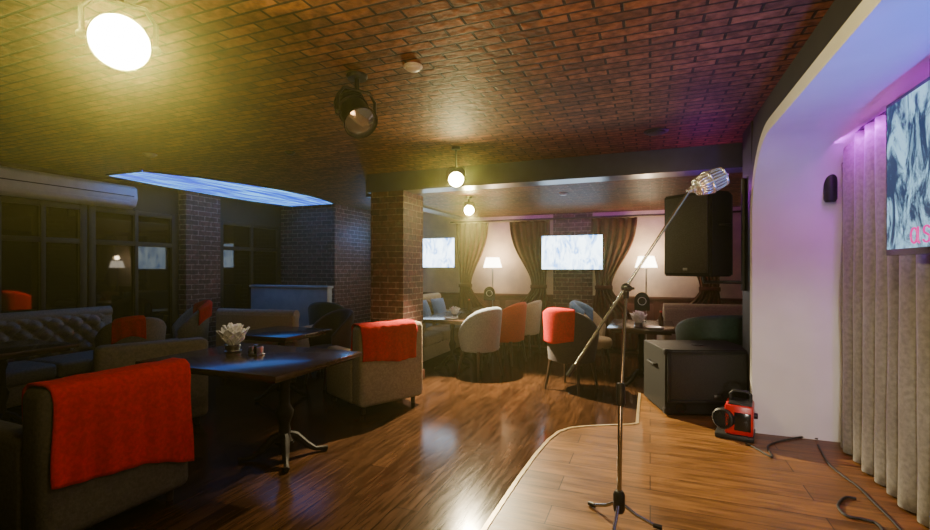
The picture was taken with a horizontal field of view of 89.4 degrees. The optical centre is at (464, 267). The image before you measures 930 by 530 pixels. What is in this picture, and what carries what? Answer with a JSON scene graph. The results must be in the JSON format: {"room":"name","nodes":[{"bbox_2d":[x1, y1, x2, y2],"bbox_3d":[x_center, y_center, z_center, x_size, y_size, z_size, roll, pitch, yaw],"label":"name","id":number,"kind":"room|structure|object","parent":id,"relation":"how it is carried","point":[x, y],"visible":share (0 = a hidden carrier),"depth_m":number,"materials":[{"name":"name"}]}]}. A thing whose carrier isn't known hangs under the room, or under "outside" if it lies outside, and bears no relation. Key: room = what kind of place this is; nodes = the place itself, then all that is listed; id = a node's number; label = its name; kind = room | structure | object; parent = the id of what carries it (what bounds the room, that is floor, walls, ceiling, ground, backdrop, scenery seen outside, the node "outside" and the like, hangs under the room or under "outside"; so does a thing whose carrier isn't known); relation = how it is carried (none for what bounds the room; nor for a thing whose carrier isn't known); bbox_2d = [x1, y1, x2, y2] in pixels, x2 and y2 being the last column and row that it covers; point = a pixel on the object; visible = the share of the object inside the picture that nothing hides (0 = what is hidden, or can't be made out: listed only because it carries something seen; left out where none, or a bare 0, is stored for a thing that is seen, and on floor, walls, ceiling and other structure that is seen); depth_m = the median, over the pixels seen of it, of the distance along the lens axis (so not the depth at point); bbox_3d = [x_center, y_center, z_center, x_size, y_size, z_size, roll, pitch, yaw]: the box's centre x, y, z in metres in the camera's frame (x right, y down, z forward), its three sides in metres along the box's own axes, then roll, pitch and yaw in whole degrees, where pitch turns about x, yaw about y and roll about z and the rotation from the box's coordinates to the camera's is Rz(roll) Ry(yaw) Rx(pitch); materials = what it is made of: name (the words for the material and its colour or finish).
{"room":"bar","nodes":[
{"label":"bar","id":0,"kind":"room"},
{"bbox_2d":[0,161,280,318],"bbox_3d":[-5.043,0.140,5.479,0.200,2.620,10.500,0,0,21],"label":"wall","id":1,"kind":"structure","parent":0,"point":[151,199],"depth_m":7.01,"materials":[{"name":"grey paint"}]},
{"bbox_2d":[0,195,86,312],"bbox_3d":[-4.885,0.140,5.444,0.120,1.860,0.950,0,0,21],"label":"window","id":2,"kind":"structure","parent":1,"relation":"in","point":[43,243],"depth_m":5.44,"materials":[{"name":"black glass"}]},
{"bbox_2d":[0,166,137,208],"bbox_3d":[-4.826,-0.945,5.448,0.222,0.300,1.900,0,0,21],"label":"air conditioner","id":3,"kind":"object","parent":1,"relation":"attached to","point":[14,182],"visible":1,"depth_m":5.53,"materials":[{"name":"white plastic"}]},
{"bbox_2d":[87,205,176,339],"bbox_3d":[-4.494,0.140,6.435,0.120,1.860,1.220,0,0,21],"label":"window","id":4,"kind":"structure","parent":1,"relation":"in","point":[132,255],"depth_m":6.41,"materials":[{"name":"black glass"}]},
{"bbox_2d":[220,220,279,308],"bbox_3d":[-3.758,0.140,8.305,0.120,1.860,1.400,0,0,21],"label":"window","id":5,"kind":"structure","parent":1,"relation":"in","point":[249,253],"depth_m":8.20,"materials":[{"name":"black glass"}]},
{"bbox_2d":[7,345,643,529],"bbox_3d":[-0.930,1.500,3.913,9.000,0.100,10.600,0,0,21],"label":"floor","id":6,"kind":"structure","parent":0,"point":[446,459],"depth_m":3.75,"materials":[{"name":"brown wood"}]},
{"bbox_2d":[0,339,79,423],"bbox_3d":[-4.070,1.075,4.129,0.750,0.750,0.800,0,0,21],"label":"table","id":7,"kind":"object","parent":6,"relation":"on","point":[30,347],"visible":0.91,"depth_m":4.14,"materials":[{"name":"brown wood"}]},
{"bbox_2d":[0,306,112,407],"bbox_3d":[-4.585,0.966,5.031,0.780,0.968,1.930,0,0,21],"label":"tufted sofa","id":8,"kind":"object","parent":6,"relation":"on","point":[81,326],"visible":0.65,"depth_m":5.16,"materials":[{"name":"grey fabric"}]},
{"bbox_2d":[6,360,55,386],"bbox_3d":[-4.639,1.070,4.622,0.580,0.160,0.792,0,0,21],"label":"seat cushion","id":9,"kind":"object","parent":8,"relation":"on","point":[18,373],"depth_m":4.71,"materials":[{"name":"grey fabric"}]},
{"bbox_2d":[30,350,93,376],"bbox_3d":[-4.346,1.070,5.366,0.580,0.160,0.792,0,0,21],"label":"seat cushion","id":10,"kind":"object","parent":8,"relation":"on","point":[66,365],"depth_m":5.09,"materials":[{"name":"grey fabric"}]},
{"bbox_2d":[0,386,187,529],"bbox_3d":[-2.249,1.022,2.777,0.800,0.855,0.780,0,0,24],"label":"sofa","id":11,"kind":"object","parent":6,"relation":"on","point":[28,501],"visible":0.52,"depth_m":2.37,"materials":[{"name":"grey fabric"}]},
{"bbox_2d":[22,358,193,489],"bbox_3d":[-1.962,0.894,2.661,0.276,0.640,0.756,0,0,23],"label":"blanket","id":12,"kind":"object","parent":11,"relation":"on","point":[109,421],"visible":0.92,"depth_m":2.56,"materials":[{"name":"red fabric"}]},
{"bbox_2d":[94,317,166,347],"bbox_3d":[-3.478,0.976,4.912,0.568,0.952,0.617,0,0,42],"label":"tub chair","id":13,"kind":"object","parent":6,"relation":"on","point":[155,327],"visible":0.27,"depth_m":4.77,"materials":[{"name":"grey fabric"}]},
{"bbox_2d":[111,315,145,343],"bbox_3d":[-3.359,0.629,4.702,0.286,0.301,0.137,0,0,-32],"label":"blanket","id":14,"kind":"object","parent":13,"relation":"on","point":[128,326],"visible":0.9,"depth_m":4.65,"materials":[{"name":"red fabric"}]},
{"bbox_2d":[90,337,207,424],"bbox_3d":[-2.941,1.050,4.378,0.840,0.800,0.800,0,0,-40],"label":"armchair","id":15,"kind":"object","parent":6,"relation":"on","point":[111,356],"visible":0.36,"depth_m":4.10,"materials":[{"name":"grey fabric"}]},
{"bbox_2d":[168,307,209,340],"bbox_3d":[-3.832,0.961,6.488,0.568,0.982,0.617,0,0,-39],"label":"tub chair","id":16,"kind":"object","parent":6,"relation":"on","point":[187,325],"visible":0.38,"depth_m":6.34,"materials":[{"name":"grey fabric"}]},
{"bbox_2d":[193,300,211,324],"bbox_3d":[-3.675,0.635,6.593,0.235,0.375,0.601,0,0,-33],"label":"blanket","id":17,"kind":"object","parent":16,"relation":"on","point":[204,307],"visible":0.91,"depth_m":6.43,"materials":[{"name":"red fabric"}]},
{"bbox_2d":[179,190,219,347],"bbox_3d":[-4.124,0.140,7.321,0.160,2.620,0.600,0,0,21],"label":"brick column","id":18,"kind":"object","parent":6,"relation":"on","point":[199,213],"visible":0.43,"depth_m":7.22,"materials":[{"name":"brick"}]},
{"bbox_2d":[135,342,361,472],"bbox_3d":[-1.669,1.075,3.731,1.350,0.750,0.980,0,0,21],"label":"table","id":19,"kind":"object","parent":6,"relation":"on","point":[279,364],"visible":0.97,"depth_m":3.56,"materials":[{"name":"brown wood"}]},
{"bbox_2d":[224,343,241,352],"bbox_3d":[-1.950,0.670,3.950,0.138,0.059,0.138,0,0,-1],"label":"napkin holder","id":20,"kind":"object","parent":19,"relation":"on","point":[228,348],"visible":0.84,"depth_m":3.90,"materials":[{"name":"metal"}]},
{"bbox_2d":[216,322,249,344],"bbox_3d":[-1.951,0.569,3.951,0.260,0.216,0.262,0,0,21],"label":"bundle","id":21,"kind":"object","parent":20,"relation":"in","point":[233,334],"visible":0.86,"depth_m":3.90,"materials":[{"name":"white paper"}]},
{"bbox_2d":[247,346,264,355],"bbox_3d":[-1.681,0.665,3.780,0.110,0.070,0.080,0,0,21],"label":"condiment caddy","id":22,"kind":"object","parent":19,"relation":"on","point":[259,350],"visible":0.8,"depth_m":3.76,"materials":[{"name":"metal"}]},
{"bbox_2d":[216,308,320,382],"bbox_3d":[-2.606,0.991,6.368,1.230,0.918,0.780,0,0,13],"label":"tufted sofa","id":23,"kind":"object","parent":6,"relation":"on","point":[252,318],"visible":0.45,"depth_m":5.99,"materials":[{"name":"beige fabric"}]},
{"bbox_2d":[244,326,331,400],"bbox_3d":[-2.033,1.075,5.207,0.800,0.750,0.750,0,0,21],"label":"table","id":24,"kind":"object","parent":6,"relation":"on","point":[282,335],"visible":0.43,"depth_m":5.12,"materials":[{"name":"brown wood"}]},
{"bbox_2d":[249,285,333,326],"bbox_3d":[-2.923,0.870,7.858,1.640,1.160,0.160,0,0,21],"label":"wall","id":25,"kind":"structure","parent":6,"relation":"on","point":[276,297],"depth_m":7.78,"materials":[{"name":"paint"}]},
{"bbox_2d":[308,302,344,324],"bbox_3d":[-1.999,0.966,6.920,0.617,0.972,0.568,0,0,6],"label":"tub chair","id":26,"kind":"object","parent":6,"relation":"on","point":[316,310],"visible":0.25,"depth_m":6.67,"materials":[{"name":"teal fabric"}]},
{"bbox_2d":[304,309,353,389],"bbox_3d":[-1.689,0.991,5.903,0.617,0.922,0.568,0,0,42],"label":"tub chair","id":27,"kind":"object","parent":6,"relation":"on","point":[340,321],"visible":0.49,"depth_m":5.96,"materials":[{"name":"fabric"}]},
{"bbox_2d":[327,321,421,414],"bbox_3d":[-0.984,1.010,5.090,0.760,0.880,0.800,0,0,-41],"label":"armchair","id":28,"kind":"object","parent":6,"relation":"on","point":[357,382],"visible":0.77,"depth_m":4.76,"materials":[{"name":"grey fabric"}]},
{"bbox_2d":[350,319,416,361],"bbox_3d":[-0.822,0.750,4.821,0.655,0.401,0.276,0,0,-42],"label":"blanket","id":29,"kind":"object","parent":28,"relation":"on","point":[394,340],"visible":0.94,"depth_m":4.72,"materials":[{"name":"red fabric"}]},
{"bbox_2d":[423,293,460,361],"bbox_3d":[-0.589,0.956,7.755,0.780,0.988,2.130,0,0,21],"label":"tufted sofa","id":30,"kind":"object","parent":6,"relation":"on","point":[436,338],"visible":0.14,"depth_m":7.36,"materials":[{"name":"grey fabric"}]},
{"bbox_2d":[423,300,431,327],"bbox_3d":[-0.651,0.757,7.770,0.177,0.437,0.450,0,0,12],"label":"cushion","id":31,"kind":"object","parent":30,"relation":"on","point":[426,310],"visible":0.44,"depth_m":7.68,"materials":[{"name":"fabric"}]},
{"bbox_2d":[424,331,441,346],"bbox_3d":[-0.716,1.070,7.160,0.580,0.160,0.592,0,0,21],"label":"seat cushion","id":32,"kind":"object","parent":30,"relation":"on","point":[431,338],"depth_m":7.06,"materials":[{"name":"grey fabric"}]},
{"bbox_2d":[431,298,446,324],"bbox_3d":[-0.445,0.757,8.295,0.177,0.437,0.450,0,0,26],"label":"cushion","id":33,"kind":"object","parent":30,"relation":"on","point":[438,305],"visible":0.59,"depth_m":8.19,"materials":[{"name":"grey fabric"}]},
{"bbox_2d":[425,326,456,340],"bbox_3d":[-0.496,1.070,7.719,0.580,0.160,0.592,0,0,21],"label":"seat cushion","id":34,"kind":"object","parent":30,"relation":"on","point":[445,330],"depth_m":7.57,"materials":[{"name":"grey fabric"}]},
{"bbox_2d":[432,324,460,335],"bbox_3d":[-0.276,1.070,8.277,0.580,0.160,0.592,0,0,21],"label":"seat cushion","id":35,"kind":"object","parent":30,"relation":"on","point":[442,325],"depth_m":8.09,"materials":[{"name":"grey fabric"}]},
{"bbox_2d":[423,312,472,370],"bbox_3d":[-0.185,1.075,6.844,0.750,0.750,1.050,0,0,21],"label":"table","id":36,"kind":"object","parent":6,"relation":"on","point":[437,318],"visible":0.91,"depth_m":6.78,"materials":[{"name":"brown wood"}]},
{"label":"napkin holder","id":37,"kind":"object","parent":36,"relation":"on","visible":0},
{"bbox_2d":[449,306,460,313],"bbox_3d":[-0.148,0.614,6.722,0.166,0.142,0.168,0,0,21],"label":"bundle","id":38,"kind":"object","parent":37,"relation":"in","point":[455,310],"visible":1,"depth_m":6.69,"materials":[{"name":"white paper"}]},
{"bbox_2d":[447,307,504,356],"bbox_3d":[0.226,1.075,7.886,0.750,0.750,1.050,0,0,21],"label":"table","id":39,"kind":"object","parent":6,"relation":"on","point":[473,309],"visible":0.07,"depth_m":7.78,"materials":[{"name":"wood"}]},
{"bbox_2d":[484,287,494,307],"bbox_3d":[0.422,0.510,8.110,0.190,0.380,0.110,0,0,6],"label":"menu board","id":40,"kind":"object","parent":39,"relation":"on","point":[489,292],"visible":0.85,"depth_m":8.11,"materials":[{"name":"brown wood"}]},
{"bbox_2d":[457,307,502,380],"bbox_3d":[0.210,0.981,6.337,0.617,0.942,0.568,0,0,-41],"label":"tub chair","id":41,"kind":"object","parent":6,"relation":"on","point":[479,333],"visible":1,"depth_m":6.10,"materials":[{"name":"beige fabric"}]},
{"bbox_2d":[484,257,501,347],"bbox_3d":[0.504,0.630,8.593,0.340,1.640,0.340,0,0,21],"label":"floor lamp","id":42,"kind":"object","parent":6,"relation":"on","point":[492,262],"visible":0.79,"depth_m":8.48,"materials":[{"name":"fabric"}]},
{"bbox_2d":[487,302,526,366],"bbox_3d":[0.660,0.981,7.206,0.568,0.942,0.617,0,0,36],"label":"tub chair","id":43,"kind":"object","parent":6,"relation":"on","point":[513,322],"visible":0.78,"depth_m":6.96,"materials":[{"name":"orange fabric"}]},
{"bbox_2d":[506,300,541,356],"bbox_3d":[1.010,0.991,7.929,0.568,0.922,0.617,0,0,32],"label":"tub chair","id":44,"kind":"object","parent":6,"relation":"on","point":[533,314],"visible":0.59,"depth_m":7.69,"materials":[{"name":"beige fabric"}]},
{"bbox_2d":[544,312,598,395],"bbox_3d":[1.267,0.966,5.633,0.648,0.973,0.596,0,0,44],"label":"tub chair","id":45,"kind":"object","parent":6,"relation":"on","point":[566,353],"visible":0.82,"depth_m":5.38,"materials":[{"name":"fabric"}]},
{"bbox_2d":[543,307,574,343],"bbox_3d":[1.078,0.697,5.566,0.242,0.477,0.599,0,0,-23],"label":"blanket","id":46,"kind":"object","parent":45,"relation":"on","point":[558,323],"visible":0.98,"depth_m":5.39,"materials":[{"name":"red fabric"}]},
{"bbox_2d":[574,311,611,374],"bbox_3d":[1.791,0.971,6.658,0.568,0.962,0.617,0,0,27],"label":"tub chair","id":47,"kind":"object","parent":6,"relation":"on","point":[604,342],"visible":0.35,"depth_m":6.54,"materials":[{"name":"beige fabric"}]},
{"bbox_2d":[569,300,592,320],"bbox_3d":[1.648,0.709,6.730,0.290,0.482,0.646,0,0,26],"label":"blanket","id":48,"kind":"object","parent":47,"relation":"on","point":[579,307],"visible":0.46,"depth_m":6.83,"materials":[{"name":"blue fabric"}]},
{"bbox_2d":[607,319,674,385],"bbox_3d":[2.198,1.075,5.852,0.750,0.750,1.050,0,0,21],"label":"table","id":49,"kind":"object","parent":6,"relation":"on","point":[615,326],"visible":0.74,"depth_m":5.78,"materials":[{"name":"wood"}]},
{"bbox_2d":[634,322,642,326],"bbox_3d":[2.078,0.675,5.630,0.112,0.048,0.112,0,0,-1],"label":"napkin holder","id":50,"kind":"object","parent":49,"relation":"on","point":[635,324],"visible":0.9,"depth_m":5.59,"materials":[{"name":"metal"}]},
{"bbox_2d":[630,310,646,322],"bbox_3d":[2.077,0.594,5.631,0.208,0.175,0.209,0,0,21],"label":"bundle","id":51,"kind":"object","parent":50,"relation":"in","point":[637,316],"visible":0.99,"depth_m":5.59,"materials":[{"name":"white paper"}]},
{"bbox_2d":[634,292,649,321],"bbox_3d":[2.326,0.510,6.177,0.190,0.380,0.110,0,0,13],"label":"menu board","id":52,"kind":"object","parent":49,"relation":"on","point":[641,300],"visible":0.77,"depth_m":6.17,"materials":[{"name":"brown wood"}]},
{"bbox_2d":[645,326,663,328],"bbox_3d":[2.194,0.689,5.434,0.210,0.020,0.210,0,0,21],"label":"plate","id":53,"kind":"object","parent":49,"relation":"on","point":[649,327],"visible":1,"depth_m":5.44,"materials":[{"name":"white ceramic"}]},
{"bbox_2d":[658,311,663,326],"bbox_3d":[2.355,0.607,5.650,0.060,0.187,0.060,0,0,21],"label":"sauce bottle","id":54,"kind":"object","parent":49,"relation":"on","point":[660,318],"visible":0.9,"depth_m":5.63,"materials":[{"name":"brown glass"}]},
{"bbox_2d":[635,256,656,339],"bbox_3d":[2.942,0.630,7.633,0.340,1.640,0.340,0,0,21],"label":"floor lamp","id":55,"kind":"object","parent":6,"relation":"on","point":[650,261],"visible":0.53,"depth_m":7.55,"materials":[{"name":"fabric"}]},
{"bbox_2d":[657,303,742,339],"bbox_3d":[3.305,0.966,6.587,1.130,0.968,0.780,0,0,16],"label":"sofa","id":56,"kind":"object","parent":6,"relation":"on","point":[676,313],"visible":0.24,"depth_m":6.28,"materials":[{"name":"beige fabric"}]},
{"bbox_2d":[675,315,742,345],"bbox_3d":[2.575,0.956,4.880,0.710,0.993,0.651,0,0,-3],"label":"tub chair","id":57,"kind":"object","parent":6,"relation":"on","point":[729,328],"visible":0.26,"depth_m":4.60,"materials":[{"name":"green fabric"}]},
{"bbox_2d":[281,204,370,323],"bbox_3d":[-2.700,0.140,9.447,1.250,2.620,1.400,0,0,21],"label":"brick column","id":58,"kind":"structure","parent":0,"point":[322,245],"depth_m":8.87,"materials":[{"name":"brown brick"}]},
{"bbox_2d":[371,190,422,368],"bbox_3d":[-0.864,0.255,6.020,0.460,2.390,0.530,0,0,21],"label":"wall pillar","id":59,"kind":"structure","parent":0,"point":[396,216],"depth_m":5.79,"materials":[{"name":"brick"}]},
{"bbox_2d":[0,0,833,210],"bbox_3d":[-0.930,-1.220,3.913,9.000,0.100,10.600,0,0,21],"label":"ceiling","id":60,"kind":"structure","parent":0,"point":[233,86],"depth_m":3.00,"materials":[{"name":"brick"}]},
{"bbox_2d":[75,0,160,71],"bbox_3d":[-1.478,-0.994,2.008,0.331,0.352,0.307,0,0,21],"label":"spotlight","id":61,"kind":"object","parent":60,"relation":"attached to","point":[118,41],"visible":1,"depth_m":1.92,"materials":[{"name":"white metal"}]},
{"bbox_2d":[142,152,157,156],"bbox_3d":[-3.233,-1.155,4.824,0.130,0.030,0.130,0,0,21],"label":"smoke detector","id":62,"kind":"object","parent":60,"relation":"attached to","point":[146,154],"visible":1,"depth_m":4.79,"materials":[{"name":"white plastic"}]},
{"bbox_2d":[105,170,333,206],"bbox_3d":[-3.356,-1.158,7.115,1.368,0.028,3.207,0,0,21],"label":"recessed light","id":63,"kind":"object","parent":60,"relation":"in","point":[198,184],"visible":1,"depth_m":6.80,"materials":[{"name":"blue"}]},
{"bbox_2d":[285,151,294,154],"bbox_3d":[-1.765,-1.155,4.740,0.100,0.030,0.100,0,0,21],"label":"smoke detector","id":64,"kind":"object","parent":60,"relation":"attached to","point":[286,152],"visible":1,"depth_m":4.71,"materials":[{"name":"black plastic"}]},
{"bbox_2d":[333,71,377,138],"bbox_3d":[-0.671,-0.980,2.867,0.304,0.380,0.272,0,0,21],"label":"spotlight","id":65,"kind":"object","parent":60,"relation":"attached to","point":[359,120],"visible":1,"depth_m":2.81,"materials":[{"name":"black metal"}]},
{"bbox_2d":[403,62,422,72],"bbox_3d":[-0.301,-1.155,2.722,0.110,0.030,0.110,0,0,21],"label":"smoke detector","id":66,"kind":"object","parent":60,"relation":"attached to","point":[413,67],"visible":1,"depth_m":2.69,"materials":[{"name":"white plastic"}]},
{"bbox_2d":[446,146,465,186],"bbox_3d":[-0.083,-0.972,4.580,0.200,0.396,0.228,0,0,21],"label":"spotlight","id":67,"kind":"object","parent":60,"relation":"attached to","point":[456,179],"visible":1,"depth_m":4.51,"materials":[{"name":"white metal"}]},
{"bbox_2d":[643,128,668,135],"bbox_3d":[1.631,-1.155,4.014,0.200,0.030,0.200,0,0,21],"label":"ceiling speaker","id":68,"kind":"object","parent":60,"relation":"attached to","point":[653,131],"visible":1,"depth_m":3.97,"materials":[{"name":"black plastic"}]},
{"bbox_2d":[417,172,742,217],"bbox_3d":[1.999,-1.020,6.575,5.500,0.100,3.500,0,0,21],"label":"ceiling","id":69,"kind":"structure","parent":0,"point":[651,193],"depth_m":6.56,"materials":[{"name":"paint"}]},
{"bbox_2d":[462,196,475,214],"bbox_3d":[0.060,-0.841,6.429,0.186,0.259,0.212,0,0,21],"label":"spotlight","id":70,"kind":"object","parent":69,"relation":"attached to","point":[468,210],"visible":1,"depth_m":6.36,"materials":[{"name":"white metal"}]},
{"bbox_2d":[423,207,742,297],"bbox_3d":[0.994,0.140,8.798,9.000,2.620,0.100,0,0,21],"label":"wall","id":71,"kind":"structure","parent":0,"point":[512,277],"depth_m":8.54,"materials":[{"name":"beige paint"}]},
{"bbox_2d":[423,237,455,267],"bbox_3d":[-0.595,-0.290,9.213,0.980,0.580,0.293,0,0,21],"label":"television","id":72,"kind":"object","parent":71,"relation":"attached to","point":[437,252],"visible":0.62,"depth_m":9.01,"materials":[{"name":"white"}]},
{"bbox_2d":[366,142,742,219],"bbox_3d":[1.873,-1.055,6.528,5.700,0.230,3.480,0,0,21],"label":"beam","id":73,"kind":"structure","parent":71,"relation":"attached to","point":[685,161],"depth_m":4.99,"materials":[{"name":"paint"}]},
{"bbox_2d":[553,212,592,308],"bbox_3d":[1.913,0.240,8.350,0.680,2.420,0.060,0,0,21],"label":"wall pier","id":74,"kind":"object","parent":71,"relation":"attached to","point":[568,285],"visible":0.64,"depth_m":8.33,"materials":[{"name":"brick"}]},
{"bbox_2d":[541,234,602,269],"bbox_3d":[1.878,-0.270,8.233,1.060,0.610,0.183,0,0,21],"label":"television","id":75,"kind":"object","parent":74,"relation":"attached to","point":[558,252],"visible":1,"depth_m":8.14,"materials":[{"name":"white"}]},
{"bbox_2d":[423,292,742,353],"bbox_3d":[2.036,0.965,8.307,6.700,0.970,0.050,0,0,21],"label":"trim","id":76,"kind":"structure","parent":71,"relation":"attached to","point":[451,299],"depth_m":8.19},
{"bbox_2d":[450,210,740,222],"bbox_3d":[2.346,-0.880,8.072,5.650,0.030,0.032,0,0,21],"label":"curtain rod","id":77,"kind":"object","parent":71,"relation":"attached to","point":[738,210],"visible":0.66,"depth_m":8.27,"materials":[{"name":"brown wood"}]},
{"bbox_2d":[456,223,488,307],"bbox_3d":[0.146,0.270,8.938,0.665,2.240,0.090,0,0,21],"label":"drape","id":78,"kind":"object","parent":77,"relation":"hanging from","point":[472,237],"visible":0.73,"depth_m":8.96,"materials":[{"name":"beige fabric"}]},
{"bbox_2d":[509,220,549,345],"bbox_3d":[1.170,0.270,8.535,0.765,2.240,0.090,0,0,21],"label":"drape","id":79,"kind":"object","parent":77,"relation":"hanging from","point":[525,235],"visible":0.68,"depth_m":8.50,"materials":[{"name":"brown fabric"}]},
{"bbox_2d":[591,217,637,350],"bbox_3d":[2.537,0.270,7.997,0.765,2.240,0.090,0,0,21],"label":"drape","id":80,"kind":"object","parent":77,"relation":"hanging from","point":[618,233],"visible":0.79,"depth_m":8.00,"materials":[{"name":"brown fabric"}]},
{"bbox_2d":[687,276,721,303],"bbox_3d":[3.719,0.270,7.531,0.805,2.240,0.090,0,0,21],"label":"drape","id":81,"kind":"object","parent":77,"relation":"hanging from","point":[708,293],"visible":0.2,"depth_m":7.46,"materials":[{"name":"brown fabric"}]},
{"bbox_2d":[487,393,929,529],"bbox_3d":[0.871,1.350,1.296,2.150,0.200,6.950,0,0,21],"label":"floor","id":82,"kind":"structure","parent":0,"point":[677,474],"depth_m":2.73,"materials":[{"name":"brown wood"}]},
{"bbox_2d":[481,393,640,529],"bbox_3d":[-0.014,1.272,1.669,0.544,0.055,6.981,0,0,28],"label":"trim","id":83,"kind":"structure","parent":82,"relation":"attached to","point":[497,509],"depth_m":3.01,"materials":[{"name":"beige wood"}]},
{"bbox_2d":[566,192,688,529],"bbox_3d":[0.793,0.431,2.280,0.569,1.637,0.362,0,0,21],"label":"microphone stand","id":84,"kind":"object","parent":82,"relation":"on","point":[619,506],"visible":1,"depth_m":2.30,"materials":[{"name":"silver metal"}]},
{"bbox_2d":[686,167,729,195],"bbox_3d":[1.201,-0.429,2.333,0.193,0.137,0.132,0,0,21],"label":"microphone","id":85,"kind":"object","parent":84,"relation":"attached to","point":[711,181],"visible":1,"depth_m":2.29,"materials":[{"name":"silver metal"}]},
{"bbox_2d":[644,340,746,414],"bbox_3d":[2.082,0.967,4.210,0.832,0.566,0.580,0,0,3],"label":"speaker","id":86,"kind":"object","parent":82,"relation":"on","point":[681,376],"visible":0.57,"depth_m":3.95},
{"bbox_2d":[667,351,746,403],"bbox_3d":[2.065,0.915,3.931,0.730,0.434,0.021,0,0,4],"label":"grille","id":87,"kind":"object","parent":86,"relation":"attached to","point":[693,377],"depth_m":3.94,"materials":[{"name":"black plastic"}]},
{"bbox_2d":[712,389,757,442],"bbox_3d":[2.016,1.080,3.511,0.292,0.340,0.276,0,0,34],"label":"machine","id":88,"kind":"object","parent":82,"relation":"on","point":[736,420],"visible":1,"depth_m":3.43,"materials":[{"name":"red paint"}]},
{"bbox_2d":[745,436,817,457],"bbox_3d":[2.233,1.242,3.349,0.650,0.012,0.232,0,0,-31],"label":"cable","id":89,"kind":"object","parent":82,"relation":"on","point":[768,445],"visible":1,"depth_m":3.30,"materials":[{"name":"black rubber"}]},
{"bbox_2d":[817,444,901,529],"bbox_3d":[2.221,1.242,2.691,0.058,0.012,1.325,0,0,21],"label":"cable","id":90,"kind":"object","parent":82,"relation":"on","point":[823,455],"visible":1,"depth_m":2.61,"materials":[{"name":"black rubber"}]},
{"bbox_2d":[836,496,883,529],"bbox_3d":[1.925,1.242,2.249,0.136,0.014,0.681,0,0,21],"label":"cable","id":91,"kind":"object","parent":82,"relation":"on","point":[840,500],"visible":1,"depth_m":2.35,"materials":[{"name":"black rubber"}]},
{"bbox_2d":[743,121,752,398],"bbox_3d":[3.025,0.140,3.656,1.450,2.620,0.380,0,0,21],"label":"wall","id":92,"kind":"structure","parent":0,"point":[748,133],"depth_m":3.89,"materials":[{"name":"paint"}]},
{"bbox_2d":[665,178,745,290],"bbox_3d":[2.050,-0.280,4.054,0.449,0.940,0.539,0,0,-26],"label":"speaker","id":93,"kind":"object","parent":92,"relation":"attached to","point":[699,238],"visible":0.86,"depth_m":3.88},
{"bbox_2d":[665,195,707,272],"bbox_3d":[1.858,-0.280,3.958,0.012,0.640,0.410,0,0,-27],"label":"grille","id":94,"kind":"object","parent":93,"relation":"attached to","point":[686,236],"depth_m":3.93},
{"bbox_2d":[751,0,861,187],"bbox_3d":[1.141,0.040,0.824,0.020,2.420,6.270,0,0,21],"label":"wall","id":95,"kind":"structure","parent":0,"point":[838,13],"depth_m":2.45,"materials":[{"name":"grey paint"}]},
{"bbox_2d":[750,0,896,432],"bbox_3d":[1.105,0.138,0.774,0.050,2.225,6.150,0,0,21],"label":"trim","id":96,"kind":"structure","parent":95,"relation":"attached to","point":[868,13],"depth_m":2.80,"materials":[{"name":"white paint"}]},
{"bbox_2d":[760,0,929,441],"bbox_3d":[1.417,0.177,0.608,0.650,2.145,6.070,0,0,21],"label":"wall niche","id":97,"kind":"object","parent":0,"point":[801,232],"visible":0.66,"depth_m":3.40,"materials":[{"name":"white paint"}]},
{"bbox_2d":[823,174,837,201],"bbox_3d":[2.601,-0.635,3.350,0.080,0.330,0.100,0,0,21],"label":"wall speaker","id":98,"kind":"object","parent":97,"relation":"attached to","point":[830,188],"visible":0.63,"depth_m":3.31,"materials":[{"name":"black plastic"}]},
{"bbox_2d":[840,111,929,526],"bbox_3d":[1.903,0.173,1.437,0.087,2.130,3.931,0,0,21],"label":"stage curtain","id":99,"kind":"object","parent":97,"relation":"hanging from","point":[885,300],"visible":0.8,"depth_m":2.69,"materials":[{"name":"grey fabric"}]},
{"bbox_2d":[886,76,929,255],"bbox_3d":[1.854,-0.477,1.688,0.067,0.835,1.340,0,0,21],"label":"television","id":100,"kind":"object","parent":97,"relation":"attached to","point":[907,116],"visible":1,"depth_m":2.11,"materials":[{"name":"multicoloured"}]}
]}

